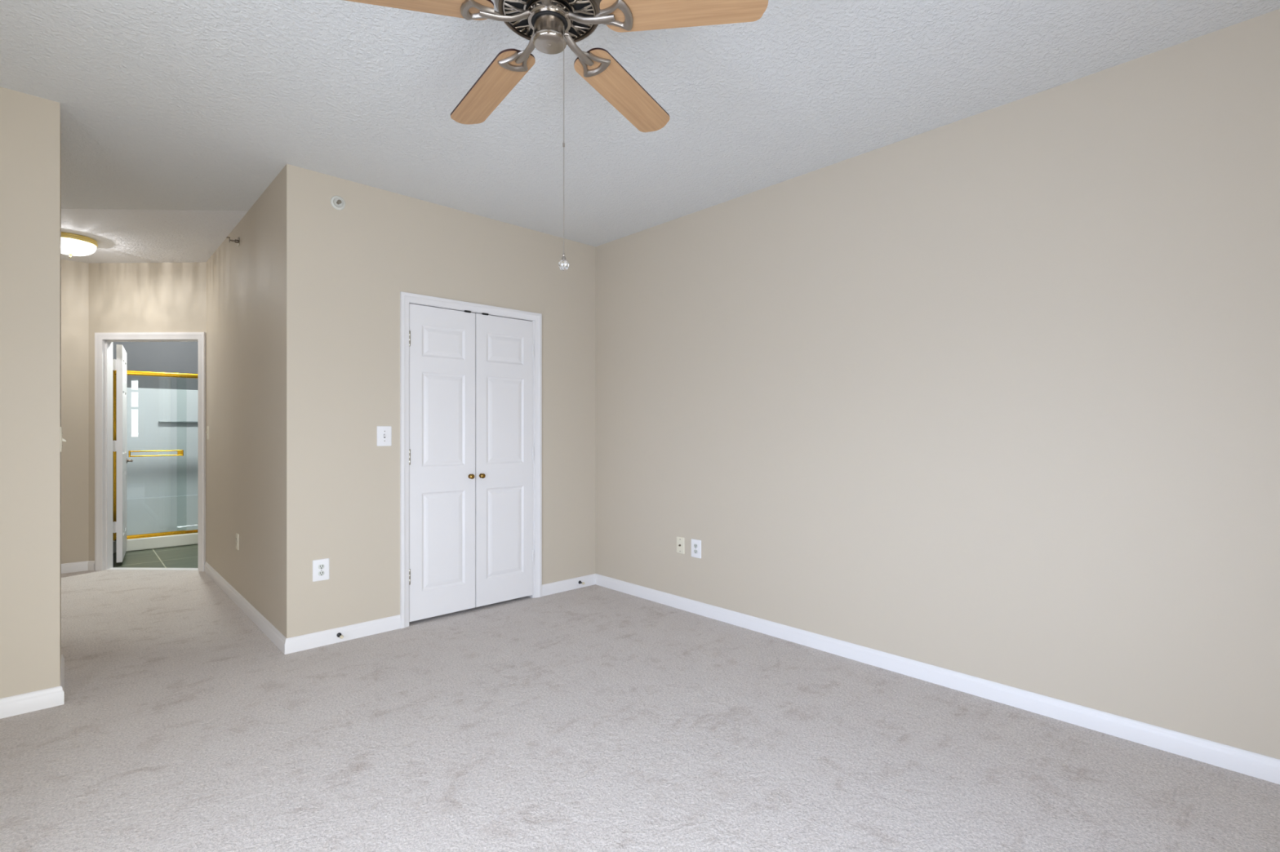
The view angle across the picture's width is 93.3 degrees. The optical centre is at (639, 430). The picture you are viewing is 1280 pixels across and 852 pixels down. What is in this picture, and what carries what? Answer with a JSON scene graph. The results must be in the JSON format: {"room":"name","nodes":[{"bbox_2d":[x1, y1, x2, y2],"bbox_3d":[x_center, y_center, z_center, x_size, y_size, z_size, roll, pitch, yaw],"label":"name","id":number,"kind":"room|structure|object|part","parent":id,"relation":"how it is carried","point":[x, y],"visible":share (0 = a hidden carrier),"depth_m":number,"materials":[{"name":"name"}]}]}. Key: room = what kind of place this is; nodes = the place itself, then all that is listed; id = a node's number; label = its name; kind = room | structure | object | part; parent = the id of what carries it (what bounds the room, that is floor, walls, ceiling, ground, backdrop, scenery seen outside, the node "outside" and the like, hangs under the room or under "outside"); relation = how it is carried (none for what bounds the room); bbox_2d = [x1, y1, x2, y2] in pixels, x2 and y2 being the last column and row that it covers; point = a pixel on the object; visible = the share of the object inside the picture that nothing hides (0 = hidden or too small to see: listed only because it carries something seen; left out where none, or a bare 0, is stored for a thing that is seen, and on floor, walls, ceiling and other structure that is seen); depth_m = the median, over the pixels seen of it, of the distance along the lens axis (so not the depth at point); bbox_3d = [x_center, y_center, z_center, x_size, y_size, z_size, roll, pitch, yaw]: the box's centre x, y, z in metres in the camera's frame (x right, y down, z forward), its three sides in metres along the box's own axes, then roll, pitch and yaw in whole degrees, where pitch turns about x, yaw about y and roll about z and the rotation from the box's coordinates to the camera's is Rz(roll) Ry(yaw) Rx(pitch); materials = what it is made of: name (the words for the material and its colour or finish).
{"room":"empty bedroom","nodes":[
{"label":"empty bedroom","id":0,"kind":"room"},
{"bbox_2d":[61,259,88,564],"bbox_3d":[-5.392,-0.123,5.115,1.102,2.766,0.120,0,0,-43],"label":"wall","id":1,"kind":"structure","parent":0,"point":[74,275],"depth_m":5.37,"materials":[{"name":"beige paint"}]},
{"bbox_2d":[61,560,94,573],"bbox_3d":[-5.324,1.218,5.061,1.126,0.084,0.054,0,0,-43],"label":"baseboard","id":2,"kind":"structure","parent":1,"relation":"attached to","point":[88,565],"depth_m":5.38,"materials":[{"name":"white paint"}]},
{"bbox_2d":[88,262,206,561],"bbox_3d":[-4.424,-0.123,5.471,1.080,2.766,0.098,0,0,2],"label":"wall","id":3,"kind":"structure","parent":0,"point":[124,297],"depth_m":5.42,"materials":[{"name":"beige paint"}]},
{"bbox_2d":[112,344,133,562],"bbox_3d":[-5.068,0.215,5.914,0.104,2.020,0.813,0,0,-34],"label":"door","id":4,"kind":"structure","parent":3,"relation":"in","point":[119,365],"depth_m":5.61,"materials":[{"name":"white paint"}]},
{"bbox_2d":[94,332,205,571],"bbox_3d":[-4.391,0.193,5.460,1.002,2.139,0.118,0,0,2],"label":"trim","id":5,"kind":"structure","parent":3,"relation":"attached to","point":[103,341],"depth_m":5.42,"materials":[{"name":"white paint"}]},
{"bbox_2d":[112,342,198,390],"bbox_3d":[-5.971,-0.123,6.961,2.900,2.766,0.120,0,0,-43],"label":"wall","id":6,"kind":"structure","parent":0,"point":[157,357],"depth_m":7.16,"materials":[{"name":"grey paint"}]},
{"bbox_2d":[206,170,281,633],"bbox_3d":[-2.945,-0.123,4.502,0.120,2.766,2.648,0,0,-43],"label":"wall","id":7,"kind":"structure","parent":0,"point":[244,281],"depth_m":4.19,"materials":[{"name":"beige paint"}]},
{"bbox_2d":[205,426,208,439],"bbox_3d":[-3.815,0.023,5.319,0.020,0.118,0.074,0,0,-43],"label":"light switch","id":8,"kind":"object","parent":7,"relation":"attached to","point":[207,427],"visible":1,"depth_m":5.31,"materials":[{"name":"beige plastic"}]},
{"bbox_2d":[226,236,239,246],"bbox_3d":[-2.930,-1.365,4.345,0.074,0.068,0.068,0,0,-43],"label":"sprinkler","id":9,"kind":"object","parent":7,"relation":"attached to","point":[235,241],"visible":1,"depth_m":4.35,"materials":[{"name":"silver metal"}]},
{"bbox_2d":[235,533,238,550],"bbox_3d":[-2.936,0.811,4.399,0.009,0.118,0.074,0,0,-43],"label":"wall outlet","id":10,"kind":"object","parent":7,"relation":"attached to","point":[237,534],"visible":1,"depth_m":4.38,"materials":[{"name":"beige plastic"}]},
{"bbox_2d":[204,561,286,654],"bbox_3d":[-2.941,1.218,4.400,0.014,0.084,2.762,0,0,-43],"label":"baseboard","id":11,"kind":"structure","parent":7,"relation":"attached to","point":[263,624],"depth_m":4.06,"materials":[{"name":"white paint"}]},
{"bbox_2d":[0,86,595,698],"bbox_3d":[-2.120,-0.123,3.667,4.323,2.766,0.540,0,0,-43],"label":"wall","id":12,"kind":"structure","parent":0,"point":[344,272],"depth_m":3.58,"materials":[{"name":"beige paint"}]},
{"bbox_2d":[0,653,64,719],"bbox_3d":[-3.223,1.218,2.623,1.046,0.084,0.567,0,0,-43],"label":"baseboard","id":13,"kind":"structure","parent":12,"relation":"attached to","point":[14,705],"depth_m":2.71,"materials":[{"name":"white paint"}]},
{"bbox_2d":[60,426,66,453],"bbox_3d":[-2.722,0.043,2.849,0.020,0.122,0.074,0,0,-43],"label":"light switch","id":14,"kind":"object","parent":12,"relation":"attached to","point":[61,438],"visible":0.95,"depth_m":2.82,"materials":[{"name":"beige plastic"}]},
{"bbox_3d":[-2.727,0.043,2.844,0.006,0.122,0.074,0,0,-43],"label":"plate","id":15,"kind":"part","parent":14,"relation":"part of","materials":[{"name":"white plastic"}]},
{"bbox_2d":[312,558,329,582],"bbox_3d":[-1.864,0.817,3.531,0.090,0.126,0.009,0,0,-43],"label":"wall outlet","id":16,"kind":"object","parent":12,"relation":"attached to","point":[321,567],"visible":1,"depth_m":3.53,"materials":[{"name":"white plastic"}]},
{"bbox_2d":[318,571,324,575],"bbox_3d":[-1.863,0.836,3.529,0.033,0.025,0.004,0,0,-43],"label":"receptacle","id":17,"kind":"object","parent":16,"relation":"attached to","point":[320,573],"depth_m":3.53,"materials":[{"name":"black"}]},
{"bbox_2d":[318,564,324,568],"bbox_3d":[-1.863,0.797,3.529,0.033,0.025,0.004,0,0,-43],"label":"receptacle","id":18,"kind":"object","parent":16,"relation":"attached to","point":[320,566],"depth_m":3.53,"materials":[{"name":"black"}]},
{"bbox_2d":[330,195,345,210],"bbox_3d":[-1.791,-1.355,3.589,0.084,0.084,0.032,0,0,-43],"label":"sprinkler","id":19,"kind":"object","parent":12,"relation":"attached to","point":[339,202],"visible":1,"depth_m":3.59,"materials":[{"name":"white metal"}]},
{"bbox_2d":[377,426,391,446],"bbox_3d":[-1.596,0.036,3.776,0.090,0.126,0.020,0,0,-43],"label":"light switch","id":20,"kind":"object","parent":12,"relation":"attached to","point":[384,433],"visible":1,"depth_m":3.78,"materials":[{"name":"white plastic"}]},
{"bbox_2d":[284,573,595,654],"bbox_3d":[-1.181,1.218,4.175,2.260,0.084,0.014,0,0,-43],"label":"baseboard","id":21,"kind":"structure","parent":12,"relation":"attached to","point":[302,642],"depth_m":3.68,"materials":[{"name":"white paint"}]},
{"bbox_2d":[336,632,343,639],"bbox_3d":[-1.769,1.216,3.568,0.026,0.026,0.059,0,0,-43],"label":"door stop","id":22,"kind":"object","parent":21,"relation":"attached to","point":[339,634],"visible":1,"depth_m":3.57,"materials":[{"name":"black metal"}]},
{"bbox_2d":[408,303,475,622],"bbox_3d":[-1.319,0.205,4.048,0.470,2.062,0.073,0,0,-43],"label":"door","id":23,"kind":"structure","parent":12,"relation":"in","point":[442,341],"depth_m":4.04,"materials":[{"name":"white paint"}]},
{"bbox_3d":[-1.163,0.319,4.171,0.036,0.036,0.038,0,0,-43],"label":"knob","id":24,"kind":"part","parent":23,"relation":"part of","materials":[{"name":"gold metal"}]},
{"bbox_2d":[400,291,542,628],"bbox_3d":[-1.178,0.189,4.255,1.068,2.143,0.140,0,0,-43],"label":"trim","id":25,"kind":"structure","parent":12,"relation":"attached to","point":[406,298],"depth_m":4.03,"materials":[{"name":"white paint"}]},
{"bbox_2d":[475,312,533,607],"bbox_3d":[-0.972,0.205,4.376,0.470,2.062,0.073,0,0,-43],"label":"door","id":26,"kind":"structure","parent":12,"relation":"in","point":[504,348],"depth_m":4.36,"materials":[{"name":"white paint"}]},
{"bbox_3d":[-1.104,0.319,4.228,0.036,0.036,0.038,0,0,-43],"label":"knob","id":27,"kind":"part","parent":26,"relation":"part of","materials":[{"name":"gold metal"}]},
{"bbox_2d":[0,544,1279,851],"bbox_3d":[-2.031,1.285,3.661,4.443,0.050,10.090,0,0,-43],"label":"floor","id":28,"kind":"structure","parent":0,"point":[592,718],"depth_m":2.38,"materials":[{"name":"beige carpet"}]},
{"bbox_2d":[112,370,198,553],"bbox_3d":[-5.125,0.319,7.032,1.573,1.883,0.938,0,0,-43],"label":"shower stall","id":29,"kind":"object","parent":28,"relation":"on","point":[162,424],"visible":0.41,"depth_m":7.05,"materials":[{"name":"beige"}]},
{"bbox_3d":[-5.415,0.256,6.223,0.026,1.752,0.065,0,0,-43],"label":"post","id":30,"kind":"part","parent":29,"relation":"part of","materials":[{"name":"gold metal"}]},
{"bbox_3d":[-4.844,-0.598,6.720,1.515,0.050,0.050,0,0,-43],"label":"rail","id":31,"kind":"part","parent":29,"relation":"part of","materials":[{"name":"gold metal"}]},
{"bbox_3d":[-5.173,0.359,7.082,1.573,1.699,0.799,0,0,-43],"label":"surround panel","id":32,"kind":"part","parent":29,"relation":"part of","materials":[{"name":"white"}]},
{"bbox_2d":[158,421,198,422],"bbox_3d":[-5.251,-0.099,7.460,1.090,0.018,0.055,0,0,-43],"label":"shelf","id":33,"kind":"object","parent":29,"relation":"attached to","point":[158,421],"depth_m":7.19,"materials":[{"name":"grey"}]},
{"bbox_3d":[-5.182,0.265,6.419,0.580,1.690,0.006,0,0,-43],"label":"glass panel","id":34,"kind":"part","parent":29,"relation":"part of","materials":[{"name":"clear glass"}]},
{"bbox_2d":[0,0,1279,263],"bbox_3d":[-2.161,-1.565,3.641,4.659,0.122,10.240,0,0,-43],"label":"ceiling","id":35,"kind":"structure","parent":0,"point":[166,104],"depth_m":2.72,"materials":[{"name":"white paint"}]},
{"bbox_2d":[61,231,97,257],"bbox_3d":[-4.455,-1.427,4.720,0.324,0.156,0.324,0,0,-43],"label":"ceiling light","id":36,"kind":"object","parent":35,"relation":"attached to","point":[68,240],"visible":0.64,"depth_m":4.73,"materials":[{"name":"white glass"}]},
{"bbox_2d":[342,0,768,271],"bbox_3d":[-0.288,-0.988,1.837,1.216,1.035,1.189,0,0,-43],"label":"ceiling fan","id":37,"kind":"object","parent":35,"relation":"hanging from","point":[549,26],"visible":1,"depth_m":1.77,"materials":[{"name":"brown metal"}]},
{"bbox_3d":[-0.644,-1.186,1.652,0.473,0.006,0.133,-5,11,-21],"label":"blade","id":38,"kind":"part","parent":37,"relation":"part of","materials":[{"name":"brown wood"}]},
{"bbox_3d":[-0.523,-1.186,2.109,0.133,0.006,0.473,-12,3,-39],"label":"blade","id":39,"kind":"part","parent":37,"relation":"part of","materials":[{"name":"brown wood"}]},
{"bbox_2d":[502,0,595,39],"bbox_3d":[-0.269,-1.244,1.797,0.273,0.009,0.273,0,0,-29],"label":"motor","id":40,"kind":"object","parent":37,"relation":"attached to","point":[585,8],"depth_m":1.79,"materials":[{"name":"silver metal"}]},
{"bbox_3d":[-0.224,-0.850,1.771,0.005,0.675,0.005,0,0,24],"label":"pull chain","id":41,"kind":"part","parent":37,"relation":"part of","materials":[{"name":"silver metal"}]},
{"bbox_3d":[-0.051,-1.186,2.135,0.133,0.006,0.473,-11,-11,32],"label":"blade","id":42,"kind":"part","parent":37,"relation":"part of","materials":[{"name":"brown wood"}]},
{"bbox_3d":[0.120,-1.186,1.694,0.473,0.006,0.133,5,-8,15],"label":"blade","id":43,"kind":"part","parent":37,"relation":"part of","materials":[{"name":"brown wood"}]},
{"bbox_2d":[595,8,1279,759],"bbox_3d":[1.085,-0.123,3.513,0.120,2.766,5.590,0,0,-43],"label":"wall","id":44,"kind":"structure","parent":0,"point":[993,395],"depth_m":2.81,"materials":[{"name":"beige paint"}]},
{"bbox_2d":[676,536,684,554],"bbox_3d":[0.281,0.812,4.263,0.016,0.116,0.074,0,0,-43],"label":"cable plate","id":45,"kind":"object","parent":44,"relation":"attached to","point":[680,540],"visible":1,"depth_m":4.26,"materials":[{"name":"beige plastic"}]},
{"bbox_2d":[691,538,701,558],"bbox_3d":[0.385,0.815,4.158,0.009,0.126,0.090,0,0,-43],"label":"wall outlet","id":46,"kind":"object","parent":44,"relation":"attached to","point":[695,544],"visible":1,"depth_m":4.15,"materials":[{"name":"white plastic"}]},
{"bbox_2d":[595,573,1279,784],"bbox_3d":[1.253,1.218,3.238,0.014,0.084,4.720,0,0,-43],"label":"baseboard","id":47,"kind":"structure","parent":44,"relation":"attached to","point":[1250,763],"depth_m":2.79,"materials":[{"name":"white paint"}]}
]}

